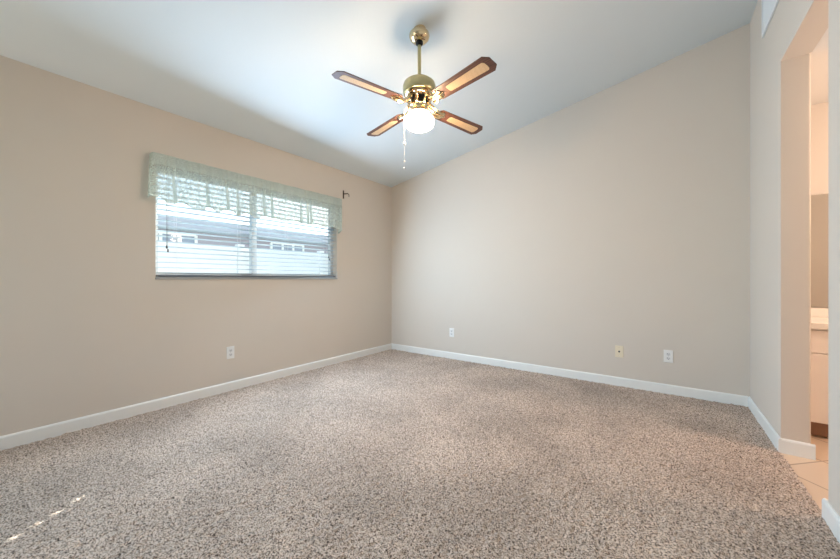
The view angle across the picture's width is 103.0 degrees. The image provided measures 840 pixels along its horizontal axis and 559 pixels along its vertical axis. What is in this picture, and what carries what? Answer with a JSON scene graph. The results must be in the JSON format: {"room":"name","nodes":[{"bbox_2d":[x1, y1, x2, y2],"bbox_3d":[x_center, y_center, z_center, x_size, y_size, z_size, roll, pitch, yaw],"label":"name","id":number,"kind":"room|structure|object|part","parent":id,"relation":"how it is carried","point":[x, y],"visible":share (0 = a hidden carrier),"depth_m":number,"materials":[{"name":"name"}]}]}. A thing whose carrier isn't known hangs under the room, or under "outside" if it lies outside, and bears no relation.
{"room":"empty bedroom","nodes":[
{"label":"empty bedroom","id":0,"kind":"room"},
{"bbox_2d":[0,55,391,435],"bbox_3d":[-2.253,-0.141,2.677,0.150,2.493,6.300,0,0,36],"label":"wall","id":1,"kind":"structure","parent":0,"point":[88,327],"depth_m":2.55,"materials":[{"name":"beige paint"}]},
{"bbox_2d":[0,343,391,450],"bbox_3d":[-1.627,1.021,3.402,0.013,0.094,4.090,0,0,36],"label":"baseboard","id":2,"kind":"structure","parent":1,"relation":"attached to","point":[8,441],"depth_m":2.70,"materials":[{"name":"white paint"}]},
{"bbox_2d":[227,346,233,358],"bbox_3d":[-1.797,0.698,3.169,0.009,0.115,0.070,0,0,36],"label":"wall outlet","id":3,"kind":"object","parent":1,"relation":"attached to","point":[230,350],"visible":1,"depth_m":3.17,"materials":[{"name":"white plastic"}]},
{"bbox_2d":[155,173,337,278],"bbox_3d":[-1.641,-0.463,3.490,0.137,0.933,1.868,0,0,36],"label":"window","id":4,"kind":"structure","parent":1,"relation":"in","point":[253,220],"depth_m":3.43,"materials":[{"name":"metal"}]},
{"bbox_2d":[156,166,334,277],"bbox_3d":[-1.617,-0.472,3.473,0.070,0.909,1.836,0,0,36],"label":"blind","id":5,"kind":"object","parent":4,"relation":"attached to","point":[158,169],"visible":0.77,"depth_m":3.23,"materials":[{"name":"white plastic"}]},
{"bbox_3d":[-2.093,-0.577,2.769,0.004,0.645,0.015,0,0,36],"label":"pull cord","id":6,"kind":"part","parent":5,"relation":"part of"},
{"bbox_3d":[-2.082,-0.455,2.842,0.056,0.849,0.002,0,0,36],"label":"ladder cord","id":7,"kind":"part","parent":5,"relation":"part of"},
{"bbox_3d":[-1.773,-0.455,3.269,0.056,0.849,0.002,0,0,36],"label":"ladder cord","id":8,"kind":"part","parent":5,"relation":"part of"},
{"bbox_3d":[-1.622,-0.026,3.477,0.052,0.016,1.828,0,0,36],"label":"rail","id":9,"kind":"part","parent":5,"relation":"part of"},
{"bbox_3d":[-1.620,-0.005,3.476,0.086,0.018,1.868,0,0,36],"label":"sill","id":10,"kind":"part","parent":4,"relation":"part of","materials":[{"name":"grey stone"}]},
{"bbox_2d":[0,0,827,186],"bbox_3d":[0.237,-1.803,0.873,6.300,0.934,6.300,0,0,36],"label":"ceiling","id":11,"kind":"structure","parent":0,"point":[261,71],"depth_m":2.54,"materials":[{"name":"white paint"}]},
{"bbox_2d":[332,24,496,169],"bbox_3d":[-0.005,-1.270,2.351,0.957,0.998,0.957,0,0,5],"label":"ceiling fan","id":12,"kind":"object","parent":11,"relation":"hanging from","point":[419,89],"visible":1,"depth_m":2.27,"materials":[{"name":"brown wood"}]},
{"bbox_3d":[-0.316,-1.205,2.091,0.475,0.006,0.128,-3,11,-40],"label":"blade","id":13,"kind":"part","parent":12,"relation":"part of","materials":[{"name":"brown wood"}]},
{"bbox_3d":[-0.264,-1.219,2.662,0.128,0.006,0.475,-13,8,-39],"label":"blade","id":14,"kind":"part","parent":12,"relation":"part of","materials":[{"name":"brown wood"}]},
{"bbox_3d":[-0.005,-1.108,2.351,0.208,0.114,0.208,0,0,36],"label":"lamp shade","id":15,"kind":"part","parent":12,"relation":"part of","materials":[{"name":"white glass"}]},
{"bbox_3d":[0.307,-1.219,2.611,0.475,0.006,0.128,0,-10,-40],"label":"blade","id":16,"kind":"part","parent":12,"relation":"part of","materials":[{"name":"brown wood"}]},
{"bbox_3d":[0.255,-1.215,2.039,0.128,0.006,0.475,13,-7,-39],"label":"blade","id":17,"kind":"part","parent":12,"relation":"part of","materials":[{"name":"brown wood"}]},
{"bbox_2d":[0,349,839,558],"bbox_3d":[0.237,1.079,0.873,6.000,0.055,6.000,0,0,36],"label":"floor","id":18,"kind":"structure","parent":0,"point":[392,453],"depth_m":1.79,"materials":[{"name":"beige carpet"}]},
{"bbox_2d":[811,329,827,436],"bbox_3d":[3.258,0.695,2.070,1.412,0.722,0.509,0,0,36],"label":"vanity cabinet","id":19,"kind":"object","parent":18,"relation":"on","point":[819,338],"visible":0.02,"depth_m":2.21,"materials":[{"name":"white laminate"}]},
{"bbox_2d":[811,308,827,329],"bbox_3d":[3.252,0.278,2.061,1.412,0.112,0.530,0,0,36],"label":"countertop","id":20,"kind":"structure","parent":19,"relation":"on","point":[819,316],"depth_m":2.45,"materials":[{"name":"stone"}]},
{"bbox_3d":[2.733,0.415,2.147,0.463,0.150,0.018,0,0,36],"label":"drawer","id":21,"kind":"part","parent":19,"relation":"part of","materials":[{"name":"white laminate"}]},
{"bbox_3d":[2.733,0.724,2.147,0.463,0.456,0.018,0,0,36],"label":"door","id":22,"kind":"part","parent":19,"relation":"part of","materials":[{"name":"white laminate"}]},
{"bbox_2d":[392,23,827,396],"bbox_3d":[2.102,-0.508,3.319,6.150,3.228,0.150,0,0,36],"label":"wall","id":23,"kind":"structure","parent":0,"point":[619,215],"depth_m":3.37,"materials":[{"name":"beige paint"}]},
{"bbox_2d":[449,328,453,336],"bbox_3d":[0.421,0.711,4.438,0.070,0.115,0.009,0,0,36],"label":"wall outlet","id":24,"kind":"object","parent":23,"relation":"attached to","point":[451,330],"visible":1,"depth_m":4.44,"materials":[{"name":"white plastic"}]},
{"bbox_2d":[392,343,747,406],"bbox_3d":[1.147,1.021,3.910,3.884,0.094,0.013,0,0,36],"label":"baseboard","id":25,"kind":"structure","parent":23,"relation":"attached to","point":[721,397],"depth_m":3.43,"materials":[{"name":"white paint"}]},
{"bbox_2d":[615,345,622,357],"bbox_3d":[1.974,0.719,3.310,0.070,0.115,0.014,0,0,36],"label":"cable jack","id":26,"kind":"object","parent":23,"relation":"attached to","point":[618,349],"visible":1,"depth_m":3.31,"materials":[{"name":"beige plastic"}]},
{"bbox_2d":[664,350,672,362],"bbox_3d":[2.292,0.714,3.083,0.070,0.115,0.009,0,0,36],"label":"wall outlet","id":27,"kind":"object","parent":23,"relation":"attached to","point":[668,354],"visible":1,"depth_m":3.08,"materials":[{"name":"white plastic"}]},
{"bbox_2d":[811,194,827,307],"bbox_3d":[3.408,-0.213,2.275,1.410,0.862,0.006,0,0,36],"label":"vanity mirror","id":28,"kind":"object","parent":23,"relation":"attached to","point":[819,203],"visible":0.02,"depth_m":2.54,"materials":[{"name":"brown mirror"}]},
{"bbox_2d":[811,308,827,316],"bbox_3d":[3.401,0.255,2.268,1.412,0.068,0.020,0,0,36],"label":"backsplash","id":29,"kind":"structure","parent":23,"relation":"attached to","point":[815,312],"depth_m":2.53,"materials":[{"name":"stone"}]},
{"bbox_2d":[750,0,839,515],"bbox_3d":[1.025,-0.508,0.302,0.126,3.228,6.300,0,0,36],"label":"wall","id":30,"kind":"structure","parent":0,"point":[780,61],"depth_m":2.03,"materials":[{"name":"beige paint"}]},
{"bbox_2d":[762,0,778,37],"bbox_3d":[2.284,-1.882,2.155,0.010,0.304,0.607,0,0,36],"label":"air vent","id":31,"kind":"object","parent":30,"relation":"in","point":[768,6],"visible":1,"depth_m":2.28,"materials":[{"name":"white metal"}]},
{"bbox_2d":[748,396,839,542],"bbox_3d":[1.025,1.021,0.302,0.152,0.094,6.000,0,0,36],"label":"baseboard","id":32,"kind":"structure","parent":30,"relation":"attached to","point":[785,446],"depth_m":2.00,"materials":[{"name":"white paint"}]},
{"label":"outside","id":33,"kind":"structure","parent":0,"visible":0},
{"bbox_3d":[-16.692,1.256,16.844,39.840,0.100,60.000,0,0,36],"label":"ground","id":34,"kind":"structure","parent":33,"visible":0},
{"bbox_2d":[158,201,327,252],"bbox_3d":[-6.561,-0.544,11.355,6.290,3.500,22.200,0,0,36],"label":"house","id":35,"kind":"structure","parent":34,"relation":"on","point":[173,219],"depth_m":9.20,"materials":[{"name":"paint"}]},
{"bbox_3d":[-5.976,-0.544,7.968,0.008,1.100,1.100,0,0,36],"label":"house pane","id":36,"kind":"part","parent":35,"relation":"part of","materials":[{"name":"clear glass"}]},
{"bbox_3d":[-4.157,-0.544,10.478,0.008,1.100,1.100,0,0,36],"label":"house pane","id":37,"kind":"part","parent":35,"relation":"part of","materials":[{"name":"clear glass"}]},
{"bbox_2d":[158,242,327,273],"bbox_3d":[-2.803,0.286,6.904,0.120,1.840,12.720,0,0,36],"label":"vinyl fence","id":38,"kind":"object","parent":34,"relation":"on","point":[269,268],"visible":0.08,"depth_m":6.04,"materials":[{"name":"white plastic"}]},
{"bbox_3d":[-3.859,0.291,5.446,0.056,1.730,1.680,0,0,36],"label":"panel","id":39,"kind":"part","parent":38,"relation":"part of","materials":[{"name":"white plastic"}]},
{"bbox_3d":[-3.331,0.286,6.175,0.120,1.840,0.120,0,0,36],"label":"post","id":40,"kind":"part","parent":38,"relation":"part of","materials":[{"name":"white plastic"}]},
{"bbox_3d":[-2.803,0.291,6.904,0.056,1.730,1.680,0,0,36],"label":"panel","id":41,"kind":"part","parent":38,"relation":"part of","materials":[{"name":"white plastic"}]},
{"bbox_3d":[-2.275,0.286,7.632,0.120,1.840,0.120,0,0,36],"label":"post","id":42,"kind":"part","parent":38,"relation":"part of","materials":[{"name":"white plastic"}]},
{"bbox_3d":[-1.746,0.291,8.361,0.056,1.730,1.680,0,0,36],"label":"panel","id":43,"kind":"part","parent":38,"relation":"part of","materials":[{"name":"white plastic"}]},
{"bbox_3d":[-1.573,-0.976,3.418,0.081,0.063,1.890,0,0,36],"label":"curtain rod","id":44,"kind":"object","parent":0,"visible":0},
{"bbox_2d":[148,152,341,233],"bbox_3d":[-1.560,-0.783,3.403,0.109,0.427,1.940,0,0,36],"label":"lace valance","id":45,"kind":"object","parent":44,"relation":"hanging from","point":[155,158],"visible":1,"depth_m":3.13,"materials":[{"name":"fabric"}]}
]}

